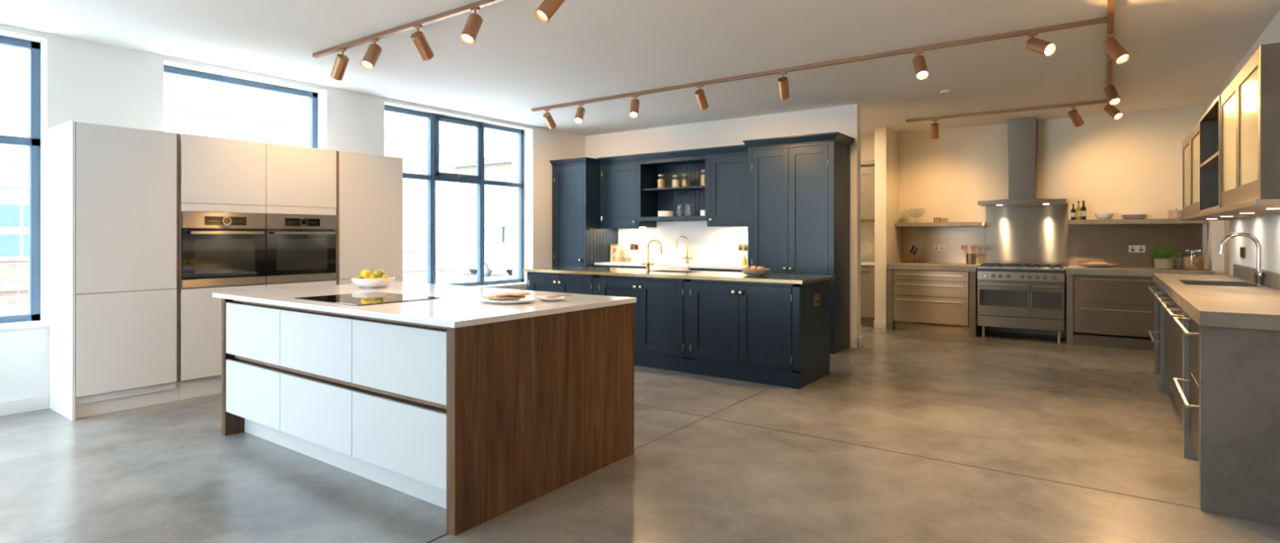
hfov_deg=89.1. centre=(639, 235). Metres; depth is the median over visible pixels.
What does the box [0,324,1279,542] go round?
floor
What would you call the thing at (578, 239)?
tall cabinet
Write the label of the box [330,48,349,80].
track spotlight
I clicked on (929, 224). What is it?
wall shelf
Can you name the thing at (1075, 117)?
track spotlight
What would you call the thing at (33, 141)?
window
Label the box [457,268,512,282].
ground
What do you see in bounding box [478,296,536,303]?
serving plate
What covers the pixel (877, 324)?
baseboard
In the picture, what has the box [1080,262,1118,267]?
serving dish
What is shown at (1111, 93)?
track spotlight
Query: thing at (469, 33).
track spotlight
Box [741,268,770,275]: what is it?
fruit bowl
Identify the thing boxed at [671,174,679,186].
storage jar
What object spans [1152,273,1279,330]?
countertop
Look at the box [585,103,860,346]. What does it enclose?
wall
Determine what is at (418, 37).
track spotlight
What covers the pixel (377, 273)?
lime
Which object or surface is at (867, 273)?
base cabinet
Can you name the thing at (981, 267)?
cooktop
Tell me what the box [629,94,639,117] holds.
track spotlight
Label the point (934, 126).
track spotlight
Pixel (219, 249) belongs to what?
wall oven
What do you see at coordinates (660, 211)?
bowl
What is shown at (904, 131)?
smoke detector
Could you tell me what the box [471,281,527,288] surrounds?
window sill
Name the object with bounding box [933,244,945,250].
wall socket
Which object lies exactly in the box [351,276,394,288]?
fruit bowl
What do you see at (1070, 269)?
countertop
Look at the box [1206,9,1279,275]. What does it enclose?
wall
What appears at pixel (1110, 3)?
track
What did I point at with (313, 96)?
window
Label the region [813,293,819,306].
socket
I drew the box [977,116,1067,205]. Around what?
extractor hood
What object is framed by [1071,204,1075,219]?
oil bottle
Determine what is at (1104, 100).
track
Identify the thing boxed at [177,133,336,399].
tall cabinet
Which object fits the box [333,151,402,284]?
tall cabinet
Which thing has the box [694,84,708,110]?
track spotlight
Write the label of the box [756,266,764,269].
apple
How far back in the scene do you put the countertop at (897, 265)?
8.63 m
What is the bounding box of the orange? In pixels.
[381,275,389,278]
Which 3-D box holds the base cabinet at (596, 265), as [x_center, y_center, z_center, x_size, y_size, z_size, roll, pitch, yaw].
[0.464,0.843,8.551,2.331,0.884,0.601,0,0,36]
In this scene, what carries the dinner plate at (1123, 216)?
on the dinner plate at (1135, 217)
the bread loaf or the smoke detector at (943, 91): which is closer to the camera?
the smoke detector at (943, 91)
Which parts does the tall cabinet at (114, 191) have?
panel, door, door, finger pull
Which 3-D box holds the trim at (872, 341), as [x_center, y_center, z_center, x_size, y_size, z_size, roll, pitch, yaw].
[-0.134,1.284,3.034,6.522,0.001,10.561,0,0,8]
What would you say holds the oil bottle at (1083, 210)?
on the wall shelf at (1117, 221)
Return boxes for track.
[312,0,506,57]
[531,17,1106,111]
[906,99,1106,122]
[1106,0,1114,103]
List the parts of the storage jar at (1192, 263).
lid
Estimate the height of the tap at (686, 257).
0.095 m
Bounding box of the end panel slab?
[1199,325,1279,524]
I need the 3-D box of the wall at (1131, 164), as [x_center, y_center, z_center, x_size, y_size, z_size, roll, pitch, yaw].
[3.799,-0.115,9.731,7.660,2.800,0.300,0,0,36]
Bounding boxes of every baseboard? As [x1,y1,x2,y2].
[0,395,48,416]
[850,336,862,347]
[873,320,886,328]
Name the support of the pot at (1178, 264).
on the countertop at (1070, 269)
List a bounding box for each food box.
[609,244,619,262]
[619,248,626,262]
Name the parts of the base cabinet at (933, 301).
panel, drawer, drawer, drawer, panel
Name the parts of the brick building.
garage door, garage door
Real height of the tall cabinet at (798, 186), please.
2.405 m
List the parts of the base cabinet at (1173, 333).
handle, handle, door, handle, door, handle, door, door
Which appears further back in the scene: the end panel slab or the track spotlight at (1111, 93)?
the track spotlight at (1111, 93)
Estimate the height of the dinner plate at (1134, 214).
0.016 m
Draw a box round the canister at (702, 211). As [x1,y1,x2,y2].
[700,209,705,215]
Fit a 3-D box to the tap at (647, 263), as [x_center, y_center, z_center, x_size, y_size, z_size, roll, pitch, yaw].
[0.129,0.203,6.933,0.242,0.335,0.050,0,0,28]
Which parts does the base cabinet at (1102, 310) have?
panel, drawer, drawer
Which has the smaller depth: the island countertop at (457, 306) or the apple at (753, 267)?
the island countertop at (457, 306)
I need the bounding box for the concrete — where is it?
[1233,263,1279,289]
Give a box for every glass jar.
[617,254,622,262]
[622,254,626,262]
[626,254,631,262]
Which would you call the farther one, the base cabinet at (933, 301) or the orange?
the base cabinet at (933, 301)
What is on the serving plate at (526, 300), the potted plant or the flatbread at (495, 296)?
the flatbread at (495, 296)
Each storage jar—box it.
[657,173,665,187]
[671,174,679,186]
[681,173,688,186]
[700,168,705,186]
[1182,248,1202,270]
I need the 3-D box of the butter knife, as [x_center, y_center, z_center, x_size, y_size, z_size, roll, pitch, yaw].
[-0.459,0.342,3.665,0.149,0.028,0.012,0,0,7]
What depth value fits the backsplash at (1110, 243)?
7.96 m
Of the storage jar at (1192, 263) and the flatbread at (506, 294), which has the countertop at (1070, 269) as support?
the storage jar at (1192, 263)
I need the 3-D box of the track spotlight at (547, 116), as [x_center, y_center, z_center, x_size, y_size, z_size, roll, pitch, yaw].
[-1.066,-1.376,7.668,0.092,0.214,0.202,0,0,22]
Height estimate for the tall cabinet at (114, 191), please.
2.087 m
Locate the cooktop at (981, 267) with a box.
[977,265,1067,270]
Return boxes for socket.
[630,243,638,249]
[737,244,747,250]
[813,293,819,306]
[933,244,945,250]
[1128,244,1145,252]
[1240,246,1244,257]
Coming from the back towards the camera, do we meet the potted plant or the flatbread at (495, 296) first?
the potted plant
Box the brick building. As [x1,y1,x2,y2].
[454,154,512,270]
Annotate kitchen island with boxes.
[221,297,634,535]
[527,271,830,389]
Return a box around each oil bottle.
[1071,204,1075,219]
[1075,200,1080,219]
[1080,200,1086,219]
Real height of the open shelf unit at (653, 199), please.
0.890 m
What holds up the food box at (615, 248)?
on the countertop at (627, 264)
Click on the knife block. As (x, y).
(910, 257)
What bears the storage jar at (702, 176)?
on the open shelf unit at (653, 199)
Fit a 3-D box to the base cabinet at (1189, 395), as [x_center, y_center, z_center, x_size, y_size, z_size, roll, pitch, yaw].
[3.124,0.854,3.298,0.611,0.862,0.888,0,0,36]
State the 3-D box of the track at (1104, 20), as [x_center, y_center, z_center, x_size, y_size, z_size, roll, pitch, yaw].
[0.978,-1.498,6.129,5.560,0.031,0.038,0,0,36]
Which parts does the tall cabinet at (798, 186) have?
door, cornice, door, panel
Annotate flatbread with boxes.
[481,294,525,300]
[496,292,531,296]
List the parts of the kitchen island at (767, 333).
door, door, door, door, door, door, panel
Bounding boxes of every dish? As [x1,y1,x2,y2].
[537,295,564,301]
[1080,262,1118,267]
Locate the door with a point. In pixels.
(1226, 222)
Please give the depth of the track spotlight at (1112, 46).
4.72 m
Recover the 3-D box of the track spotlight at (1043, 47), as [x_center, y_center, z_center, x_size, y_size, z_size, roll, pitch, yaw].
[2.896,-1.383,4.704,0.092,0.199,0.206,0,0,-16]
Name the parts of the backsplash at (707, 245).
panel, panel, panel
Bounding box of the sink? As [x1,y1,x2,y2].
[649,263,697,270]
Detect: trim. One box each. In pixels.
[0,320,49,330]
[426,341,1199,542]
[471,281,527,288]
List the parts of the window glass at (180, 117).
pane, pane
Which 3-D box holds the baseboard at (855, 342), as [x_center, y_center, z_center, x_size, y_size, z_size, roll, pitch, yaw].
[2.510,1.230,7.535,0.088,0.110,0.166,0,0,36]
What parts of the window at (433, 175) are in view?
sash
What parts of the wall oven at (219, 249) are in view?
control panel, trim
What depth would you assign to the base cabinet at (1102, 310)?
7.48 m
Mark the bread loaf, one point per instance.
(1090, 262)
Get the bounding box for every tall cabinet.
[48,120,180,420]
[177,133,336,399]
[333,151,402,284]
[549,156,618,266]
[742,131,854,354]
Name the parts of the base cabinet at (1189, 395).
handle, handle, panel, drawer, drawer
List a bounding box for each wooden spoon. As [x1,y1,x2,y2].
[960,244,966,257]
[976,245,982,257]
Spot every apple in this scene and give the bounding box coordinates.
[750,264,756,269]
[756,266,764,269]
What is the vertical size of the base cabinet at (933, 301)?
0.828 m
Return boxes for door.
[1224,219,1229,275]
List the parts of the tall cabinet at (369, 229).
finger pull, door, panel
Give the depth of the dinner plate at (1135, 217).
7.73 m
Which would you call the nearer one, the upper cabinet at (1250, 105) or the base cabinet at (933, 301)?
the upper cabinet at (1250, 105)
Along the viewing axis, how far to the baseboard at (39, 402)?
4.73 m
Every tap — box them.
[642,239,662,270]
[675,235,692,263]
[685,256,688,263]
[1218,232,1264,284]
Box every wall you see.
[0,23,585,401]
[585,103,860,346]
[860,105,1206,336]
[875,125,899,320]
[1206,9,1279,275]
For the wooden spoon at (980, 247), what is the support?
in the pot at (971, 258)
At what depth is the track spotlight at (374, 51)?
4.85 m
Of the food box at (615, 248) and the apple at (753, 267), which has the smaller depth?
the apple at (753, 267)
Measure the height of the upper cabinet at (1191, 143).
0.765 m
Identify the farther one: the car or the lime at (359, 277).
the car
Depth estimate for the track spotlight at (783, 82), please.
5.91 m
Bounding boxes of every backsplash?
[617,221,747,265]
[900,226,985,263]
[985,203,1068,265]
[1068,223,1202,267]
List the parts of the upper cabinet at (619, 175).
cornice, door, frame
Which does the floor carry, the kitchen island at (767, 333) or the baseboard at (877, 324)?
the kitchen island at (767, 333)
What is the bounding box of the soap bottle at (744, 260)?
[742,254,746,265]
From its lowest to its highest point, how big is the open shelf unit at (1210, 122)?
0.765 m
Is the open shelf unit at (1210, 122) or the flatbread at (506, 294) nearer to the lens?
the flatbread at (506, 294)
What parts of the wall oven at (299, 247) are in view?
control panel, trim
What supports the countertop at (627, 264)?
on the base cabinet at (596, 265)
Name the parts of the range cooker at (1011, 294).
leg, handle, oven door, control panel, storage drawer, handle, oven door, leg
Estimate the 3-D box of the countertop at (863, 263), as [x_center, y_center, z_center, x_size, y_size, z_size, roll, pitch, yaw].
[3.121,0.400,9.670,0.910,0.029,0.581,0,0,36]
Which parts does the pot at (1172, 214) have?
pot lid, pot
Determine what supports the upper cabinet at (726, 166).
attached to the wall at (843, 119)
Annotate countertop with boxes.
[212,280,636,328]
[523,266,835,284]
[594,262,747,269]
[860,261,875,265]
[886,262,981,271]
[1066,265,1214,276]
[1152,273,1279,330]
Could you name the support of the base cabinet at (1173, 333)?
on the floor
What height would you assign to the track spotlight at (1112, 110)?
0.226 m
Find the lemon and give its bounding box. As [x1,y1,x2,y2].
[360,269,371,278]
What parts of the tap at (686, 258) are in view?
spout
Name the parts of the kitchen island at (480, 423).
panel, drawer, drawer, drawer, drawer, finger rail, finger rail, drawer, drawer, panel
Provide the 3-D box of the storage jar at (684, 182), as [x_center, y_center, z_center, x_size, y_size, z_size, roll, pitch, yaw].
[0.592,-0.728,8.574,0.088,0.189,0.088,0,0,36]
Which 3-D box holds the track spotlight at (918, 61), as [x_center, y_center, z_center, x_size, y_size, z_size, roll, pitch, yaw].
[2.235,-1.362,5.184,0.092,0.241,0.178,0,0,7]
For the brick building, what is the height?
5.800 m
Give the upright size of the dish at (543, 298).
0.023 m
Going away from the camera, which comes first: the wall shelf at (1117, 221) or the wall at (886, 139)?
the wall shelf at (1117, 221)
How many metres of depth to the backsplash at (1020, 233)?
8.58 m
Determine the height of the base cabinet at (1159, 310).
0.862 m
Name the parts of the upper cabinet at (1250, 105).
door, glass panel, door, glass panel, panel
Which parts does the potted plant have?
pot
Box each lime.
[356,274,364,279]
[372,269,384,277]
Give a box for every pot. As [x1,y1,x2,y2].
[966,253,976,264]
[1167,208,1182,218]
[1170,257,1182,268]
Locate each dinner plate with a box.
[1120,215,1146,216]
[1121,213,1146,215]
[1121,217,1146,218]
[1123,216,1147,217]
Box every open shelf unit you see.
[636,147,706,221]
[1199,94,1220,213]
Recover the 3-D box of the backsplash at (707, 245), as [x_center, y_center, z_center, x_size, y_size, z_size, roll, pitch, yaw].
[0.635,0.085,8.791,2.331,0.568,0.012,0,0,36]
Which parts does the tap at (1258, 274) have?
spout, lever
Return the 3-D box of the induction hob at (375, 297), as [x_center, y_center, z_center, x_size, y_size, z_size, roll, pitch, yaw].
[-1.588,0.362,3.790,0.660,0.006,0.515,0,0,36]
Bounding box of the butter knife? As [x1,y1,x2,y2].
[545,293,571,297]
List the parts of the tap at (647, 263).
spout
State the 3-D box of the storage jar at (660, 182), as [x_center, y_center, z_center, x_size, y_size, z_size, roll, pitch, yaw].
[0.287,-0.729,8.732,0.112,0.191,0.112,0,0,36]
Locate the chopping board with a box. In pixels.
[1077,259,1103,266]
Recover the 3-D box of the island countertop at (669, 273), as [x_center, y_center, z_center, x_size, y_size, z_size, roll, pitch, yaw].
[0.250,0.487,6.684,3.280,0.235,0.800,0,0,36]
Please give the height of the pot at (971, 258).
0.145 m
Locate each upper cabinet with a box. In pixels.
[597,154,656,228]
[704,144,747,226]
[860,160,875,222]
[1182,122,1199,217]
[1220,42,1279,208]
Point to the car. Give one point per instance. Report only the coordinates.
(497, 255)
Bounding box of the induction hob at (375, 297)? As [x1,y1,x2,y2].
[294,291,439,306]
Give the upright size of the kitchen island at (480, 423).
0.892 m
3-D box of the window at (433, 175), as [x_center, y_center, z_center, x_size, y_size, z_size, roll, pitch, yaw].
[-2.282,-0.412,8.138,0.100,2.115,2.260,0,0,36]
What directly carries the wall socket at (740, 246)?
attached to the backsplash at (707, 245)
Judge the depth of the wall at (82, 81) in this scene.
5.34 m
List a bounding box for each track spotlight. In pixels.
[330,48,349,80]
[360,38,382,70]
[410,25,434,60]
[460,7,482,44]
[534,0,564,22]
[542,108,555,128]
[573,103,585,124]
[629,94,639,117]
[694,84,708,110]
[777,71,789,99]
[912,50,928,79]
[930,119,938,139]
[1025,32,1055,56]
[1067,105,1084,126]
[1102,32,1129,64]
[1103,80,1120,105]
[1103,100,1123,119]
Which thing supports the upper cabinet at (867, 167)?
attached to the wall at (1131, 164)
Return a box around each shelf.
[894,222,985,226]
[1067,218,1205,224]
[1179,198,1279,220]
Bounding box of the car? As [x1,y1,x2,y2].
[457,242,512,276]
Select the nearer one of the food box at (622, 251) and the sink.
the sink
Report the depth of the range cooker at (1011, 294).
7.99 m
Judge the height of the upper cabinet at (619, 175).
0.990 m
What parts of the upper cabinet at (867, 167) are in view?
cornice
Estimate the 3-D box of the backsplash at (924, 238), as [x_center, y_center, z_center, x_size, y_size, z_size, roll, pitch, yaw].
[4.266,0.124,9.202,1.106,0.509,0.010,0,0,36]
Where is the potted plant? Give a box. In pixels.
[1148,245,1180,269]
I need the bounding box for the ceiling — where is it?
[0,0,1279,136]
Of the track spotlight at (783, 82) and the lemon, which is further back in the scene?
the track spotlight at (783, 82)
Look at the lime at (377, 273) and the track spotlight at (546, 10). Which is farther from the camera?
the lime at (377, 273)
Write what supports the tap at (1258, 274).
on the countertop at (1233, 301)
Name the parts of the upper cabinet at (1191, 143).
door, glass panel, door, glass panel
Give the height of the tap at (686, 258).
0.370 m
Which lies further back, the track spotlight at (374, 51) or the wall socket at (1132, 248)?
the wall socket at (1132, 248)
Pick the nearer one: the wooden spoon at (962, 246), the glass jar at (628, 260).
the wooden spoon at (962, 246)
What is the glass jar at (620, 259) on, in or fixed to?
on the countertop at (627, 264)
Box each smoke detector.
[899,128,907,133]
[940,88,951,94]
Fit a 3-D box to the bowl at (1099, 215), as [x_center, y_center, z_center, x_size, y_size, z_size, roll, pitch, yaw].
[5.703,-0.238,7.994,0.184,0.074,0.184,0,0,36]
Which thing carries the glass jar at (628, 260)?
on the countertop at (627, 264)
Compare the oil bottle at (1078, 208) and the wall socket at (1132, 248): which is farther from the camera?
the oil bottle at (1078, 208)
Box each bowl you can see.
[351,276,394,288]
[657,210,674,213]
[657,213,674,216]
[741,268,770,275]
[1094,213,1113,219]
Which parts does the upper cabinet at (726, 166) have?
cornice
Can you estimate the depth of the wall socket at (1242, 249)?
5.48 m
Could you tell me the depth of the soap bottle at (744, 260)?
8.07 m
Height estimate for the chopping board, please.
0.084 m
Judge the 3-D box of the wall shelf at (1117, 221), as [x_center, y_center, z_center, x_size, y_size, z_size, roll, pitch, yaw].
[5.941,-0.172,7.841,1.305,0.058,0.268,0,0,36]
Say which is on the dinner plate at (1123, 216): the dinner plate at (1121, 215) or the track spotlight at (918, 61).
the dinner plate at (1121, 215)
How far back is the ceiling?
5.19 m
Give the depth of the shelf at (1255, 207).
4.14 m
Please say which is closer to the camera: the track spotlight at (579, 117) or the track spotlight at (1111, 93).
the track spotlight at (1111, 93)
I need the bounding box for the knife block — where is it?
[901,245,918,262]
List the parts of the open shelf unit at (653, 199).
cornice, panel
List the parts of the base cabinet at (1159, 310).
handle, handle, panel, drawer, drawer, panel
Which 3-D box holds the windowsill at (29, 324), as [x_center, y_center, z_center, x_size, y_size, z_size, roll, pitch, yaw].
[-5.058,0.658,4.087,0.195,0.034,2.040,0,0,36]
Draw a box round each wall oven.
[181,211,265,288]
[263,213,336,284]
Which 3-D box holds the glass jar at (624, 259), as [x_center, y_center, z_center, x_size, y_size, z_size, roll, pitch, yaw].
[-0.210,0.315,9.138,0.060,0.109,0.060,0,0,36]
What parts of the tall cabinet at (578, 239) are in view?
door, frame, cornice, panel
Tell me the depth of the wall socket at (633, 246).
9.29 m
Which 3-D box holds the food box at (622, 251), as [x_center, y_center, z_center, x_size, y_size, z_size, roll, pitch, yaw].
[-0.240,0.277,9.244,0.092,0.184,0.062,0,0,36]
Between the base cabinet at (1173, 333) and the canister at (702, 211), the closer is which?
the base cabinet at (1173, 333)
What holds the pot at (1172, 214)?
on the wall shelf at (1117, 221)
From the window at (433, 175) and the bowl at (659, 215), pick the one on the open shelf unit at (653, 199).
the bowl at (659, 215)
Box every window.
[0,35,40,323]
[164,65,317,148]
[384,105,524,286]
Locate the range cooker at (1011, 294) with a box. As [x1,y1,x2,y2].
[977,260,1067,342]
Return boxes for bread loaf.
[1086,262,1108,263]
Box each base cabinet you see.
[595,264,742,272]
[860,264,875,325]
[886,269,982,336]
[1066,274,1154,351]
[1147,282,1171,392]
[1153,292,1182,419]
[1173,310,1199,459]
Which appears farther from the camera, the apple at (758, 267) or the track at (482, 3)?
the apple at (758, 267)

